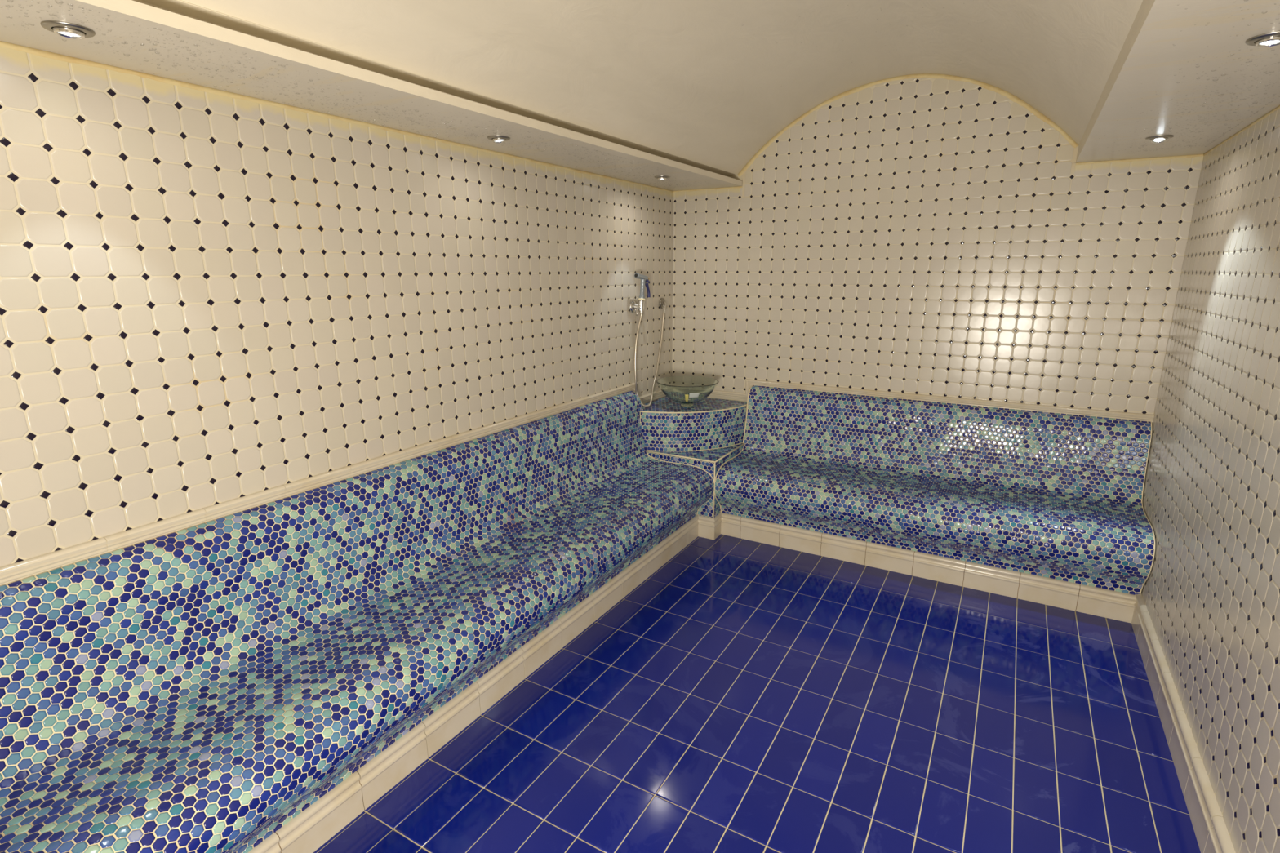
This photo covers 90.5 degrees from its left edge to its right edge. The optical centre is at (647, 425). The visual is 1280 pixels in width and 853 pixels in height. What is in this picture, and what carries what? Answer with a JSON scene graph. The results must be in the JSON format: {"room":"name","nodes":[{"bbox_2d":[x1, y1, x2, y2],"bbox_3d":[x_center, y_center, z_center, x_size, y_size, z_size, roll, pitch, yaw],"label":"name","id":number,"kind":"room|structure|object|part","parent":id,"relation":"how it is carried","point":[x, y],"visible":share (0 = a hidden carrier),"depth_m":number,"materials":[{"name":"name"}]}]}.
{"room":"spa","nodes":[
{"label":"spa","id":0,"kind":"room"},
{"bbox_2d":[0,46,673,567],"bbox_3d":[-0.985,-0.055,2.572,0.002,2.147,4.650,8,16,29],"label":"wall","id":1,"kind":"structure","parent":0,"point":[207,299],"depth_m":2.02,"materials":[{"name":"beige tile"}]},
{"bbox_2d":[0,382,665,586],"bbox_3d":[-0.978,0.170,2.622,0.019,0.155,4.648,8,16,29],"label":"trim","id":2,"kind":"structure","parent":1,"relation":"attached to","point":[40,564],"depth_m":2.08,"materials":[{"name":"cream glazed ceramic tile"}]},
{"bbox_2d":[0,40,673,192],"bbox_3d":[-0.987,-1.089,2.317,0.003,0.017,4.650,8,16,29],"label":"trim","id":3,"kind":"structure","parent":1,"relation":"attached to","point":[60,57],"depth_m":1.94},
{"bbox_2d":[629,300,644,315],"bbox_3d":[-0.060,-0.736,3.972,0.079,0.094,0.078,8,16,29],"label":"shower valve","id":4,"kind":"object","parent":1,"relation":"attached to","point":[633,306],"visible":1,"depth_m":3.96,"materials":[{"name":"silver metal"}]},
{"bbox_3d":[-0.067,-0.711,3.974,0.031,0.044,0.031,8,16,29],"label":"shut off knob","id":5,"kind":"part","parent":4,"relation":"part of","materials":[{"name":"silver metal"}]},
{"bbox_2d":[638,300,644,311],"bbox_3d":[-0.038,-0.751,3.967,0.040,0.062,0.040,8,16,29],"label":"socket","id":6,"kind":"object","parent":4,"relation":"attached to","point":[641,303],"depth_m":3.95,"materials":[{"name":"silver metal"}]},
{"bbox_2d":[634,272,650,301],"bbox_3d":[-0.034,-0.862,3.945,0.045,0.174,0.168,8,16,29],"label":"shower","id":7,"kind":"object","parent":4,"relation":"attached to","point":[645,281],"visible":1,"depth_m":3.94,"materials":[{"name":"silver metal"}]},
{"bbox_3d":[-0.002,-0.869,3.991,0.028,0.123,0.044,8,16,29],"label":"lever","id":8,"kind":"part","parent":7,"relation":"part of","materials":[{"name":"blue metal"}]},
{"bbox_2d":[634,309,665,407],"bbox_3d":[0.035,-0.449,4.163,0.069,0.622,0.413,8,16,29],"label":"shower hose","id":9,"kind":"object","parent":4,"relation":"hanging from","point":[664,310],"visible":1,"depth_m":4.11,"materials":[{"name":"silver metal"}]},
{"bbox_2d":[659,297,666,310],"bbox_3d":[0.115,-0.823,4.295,0.050,0.081,0.080,8,16,29],"label":"wall outlet","id":10,"kind":"object","parent":1,"relation":"attached to","point":[662,302],"visible":1,"depth_m":4.28,"materials":[{"name":"silver metal"}]},
{"bbox_2d":[0,0,1279,191],"bbox_3d":[0.211,-1.184,1.584,2.768,0.513,4.650,8,16,29],"label":"ceiling","id":11,"kind":"structure","parent":0,"point":[669,86],"depth_m":2.21,"materials":[{"name":"beige paint"}]},
{"bbox_2d":[40,20,95,38],"bbox_3d":[-1.266,-0.861,1.388,0.090,0.014,0.090,8,16,29],"label":"recessed light","id":12,"kind":"object","parent":11,"relation":"in","point":[67,29],"visible":1,"depth_m":1.37,"materials":[{"name":"silver metal"}]},
{"bbox_2d":[1,0,701,187],"bbox_3d":[-0.610,-1.151,2.539,0.393,0.005,3.569,8,16,29],"label":"condensation","id":13,"kind":"object","parent":11,"relation":"attached to","point":[6,0],"visible":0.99,"depth_m":1.93,"materials":[{"name":"liquid"}]},
{"bbox_2d":[487,135,510,142],"bbox_3d":[-0.596,-1.145,2.542,0.090,0.018,0.090,8,16,29],"label":"recessed light","id":14,"kind":"object","parent":11,"relation":"in","point":[495,139],"visible":1,"depth_m":2.52,"materials":[{"name":"silver metal"}]},
{"bbox_2d":[653,175,670,179],"bbox_3d":[0.082,-1.413,3.621,0.090,0.015,0.090,8,16,29],"label":"recessed light","id":15,"kind":"object","parent":11,"relation":"in","point":[659,177],"visible":1,"depth_m":3.60,"materials":[{"name":"silver metal"}]},
{"bbox_2d":[1145,134,1173,142],"bbox_3d":[2.059,-1.153,2.554,0.090,0.021,0.090,8,16,29],"label":"recessed light","id":16,"kind":"object","parent":11,"relation":"in","point":[1156,139],"visible":1,"depth_m":2.54,"materials":[{"name":"silver metal"}]},
{"bbox_2d":[1098,0,1279,151],"bbox_3d":[1.719,-1.016,1.976,0.423,0.005,2.096,8,16,29],"label":"condensation","id":17,"kind":"object","parent":11,"relation":"attached to","point":[1244,0],"visible":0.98,"depth_m":2.01,"materials":[{"name":"liquid"}]},
{"bbox_2d":[1244,31,1279,46],"bbox_3d":[1.428,-0.882,1.453,0.090,0.015,0.090,8,16,29],"label":"recessed light","id":18,"kind":"object","parent":11,"relation":"in","point":[1272,38],"visible":1,"depth_m":1.45,"materials":[{"name":"silver metal"}]},
{"bbox_2d":[313,533,1200,852],"bbox_3d":[-0.268,1.352,1.343,2.846,0.002,6.588,8,16,29],"label":"floor","id":19,"kind":"structure","parent":0,"point":[745,696],"depth_m":2.30,"materials":[{"name":"tile"}]},
{"bbox_2d":[0,390,714,852],"bbox_3d":[-0.851,0.656,2.332,0.626,0.876,4.075,8,16,29],"label":"tiled bench","id":20,"kind":"object","parent":19,"relation":"on","point":[198,688],"visible":1,"depth_m":1.94,"materials":[{"name":"tile"}]},
{"bbox_2d":[248,515,698,852],"bbox_3d":[-0.688,1.045,2.298,0.024,0.140,4.028,8,16,29],"label":"baseboard","id":21,"kind":"structure","parent":20,"relation":"attached to","point":[317,824],"depth_m":2.26,"materials":[{"name":"beige tile"}]},
{"bbox_2d":[640,388,750,518],"bbox_3d":[0.292,0.190,4.261,0.628,0.859,0.627,8,16,29],"label":"stand","id":22,"kind":"object","parent":19,"relation":"on","point":[708,434],"visible":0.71,"depth_m":4.06,"materials":[{"name":"tile"}]},
{"bbox_2d":[656,375,719,406],"bbox_3d":[0.260,-0.212,4.167,0.412,0.166,0.412,-10,17,-34],"label":"basin","id":23,"kind":"object","parent":22,"relation":"on","point":[686,390],"visible":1,"depth_m":4.07,"materials":[{"name":"green"}]},
{"bbox_2d":[640,395,746,412],"bbox_3d":[0.288,-0.131,4.195,0.609,0.002,0.608,8,16,29],"label":"countertop","id":24,"kind":"structure","parent":22,"relation":"on","point":[664,404],"depth_m":4.21,"materials":[{"name":"tile"}]},
{"bbox_2d":[697,512,721,540],"bbox_3d":[0.389,0.623,4.005,0.132,0.140,0.127,8,16,29],"label":"trim","id":25,"kind":"structure","parent":19,"relation":"on","point":[708,527],"depth_m":3.95,"materials":[{"name":"beige tile"}]},
{"bbox_2d":[714,385,1155,595],"bbox_3d":[1.482,0.342,3.593,2.145,0.875,0.626,8,16,29],"label":"tiled bench","id":26,"kind":"object","parent":19,"relation":"on","point":[1049,495],"visible":1,"depth_m":3.47,"materials":[{"name":"tile"}]},
{"bbox_2d":[720,512,1137,623],"bbox_3d":[1.384,0.744,3.508,2.144,0.140,0.024,8,16,29],"label":"baseboard","id":27,"kind":"structure","parent":26,"relation":"attached to","point":[1099,602],"depth_m":3.39,"materials":[{"name":"beige tile"}]},
{"bbox_3d":[1.486,0.355,3.594,2.135,0.850,0.626,8,16,29],"label":"seat","id":28,"kind":"part","parent":26,"relation":"part of","materials":[{"name":"tile"}]},
{"bbox_3d":[1.595,0.068,3.728,2.145,0.408,0.166,8,16,29],"label":"backrest","id":29,"kind":"part","parent":26,"relation":"part of","materials":[{"name":"tile"}]},
{"bbox_2d":[671,77,1203,414],"bbox_3d":[1.372,-0.625,3.796,2.768,2.659,0.004,8,16,29],"label":"wall","id":30,"kind":"structure","parent":0,"point":[927,236],"depth_m":3.55,"materials":[{"name":"beige tile"}]},
{"bbox_2d":[673,178,742,191],"bbox_3d":[0.386,-1.567,4.147,0.496,0.058,0.003,8,16,29],"label":"trim","id":31,"kind":"structure","parent":30,"relation":"attached to","point":[735,187],"depth_m":4.13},
{"bbox_2d":[737,73,1078,177],"bbox_3d":[1.355,-1.695,3.541,1.811,0.458,0.003,8,16,29],"label":"trim","id":32,"kind":"structure","parent":30,"relation":"attached to","point":[1015,99],"depth_m":3.40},
{"bbox_2d":[707,378,1154,423],"bbox_3d":[1.369,-0.146,3.905,2.767,0.147,0.019,8,16,29],"label":"trim","id":33,"kind":"structure","parent":30,"relation":"attached to","point":[716,393],"depth_m":3.69,"materials":[{"name":"cream glazed ceramic tile"}]},
{"bbox_2d":[1075,154,1203,164],"bbox_3d":[2.355,-1.278,3.050,0.496,0.012,0.003,8,16,29],"label":"trim","id":34,"kind":"structure","parent":30,"relation":"attached to","point":[1191,155],"depth_m":3.04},
{"bbox_2d":[1141,108,1279,852],"bbox_3d":[1.413,0.270,1.231,0.001,2.147,4.650,8,16,29],"label":"wall","id":35,"kind":"structure","parent":0,"point":[1211,593],"depth_m":2.10,"materials":[{"name":"beige tile"}]},
{"bbox_2d":[1131,593,1235,852],"bbox_3d":[1.277,1.291,1.260,0.024,0.151,4.138,8,16,29],"label":"baseboard","id":36,"kind":"structure","parent":35,"relation":"attached to","point":[1211,833],"depth_m":2.11,"materials":[{"name":"cream glazed ceramic tile"}]},
{"bbox_2d":[1203,105,1279,155],"bbox_3d":[1.410,-0.766,0.977,0.003,0.013,4.650,8,16,29],"label":"trim","id":37,"kind":"structure","parent":35,"relation":"attached to","point":[1269,113],"depth_m":2.36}
]}

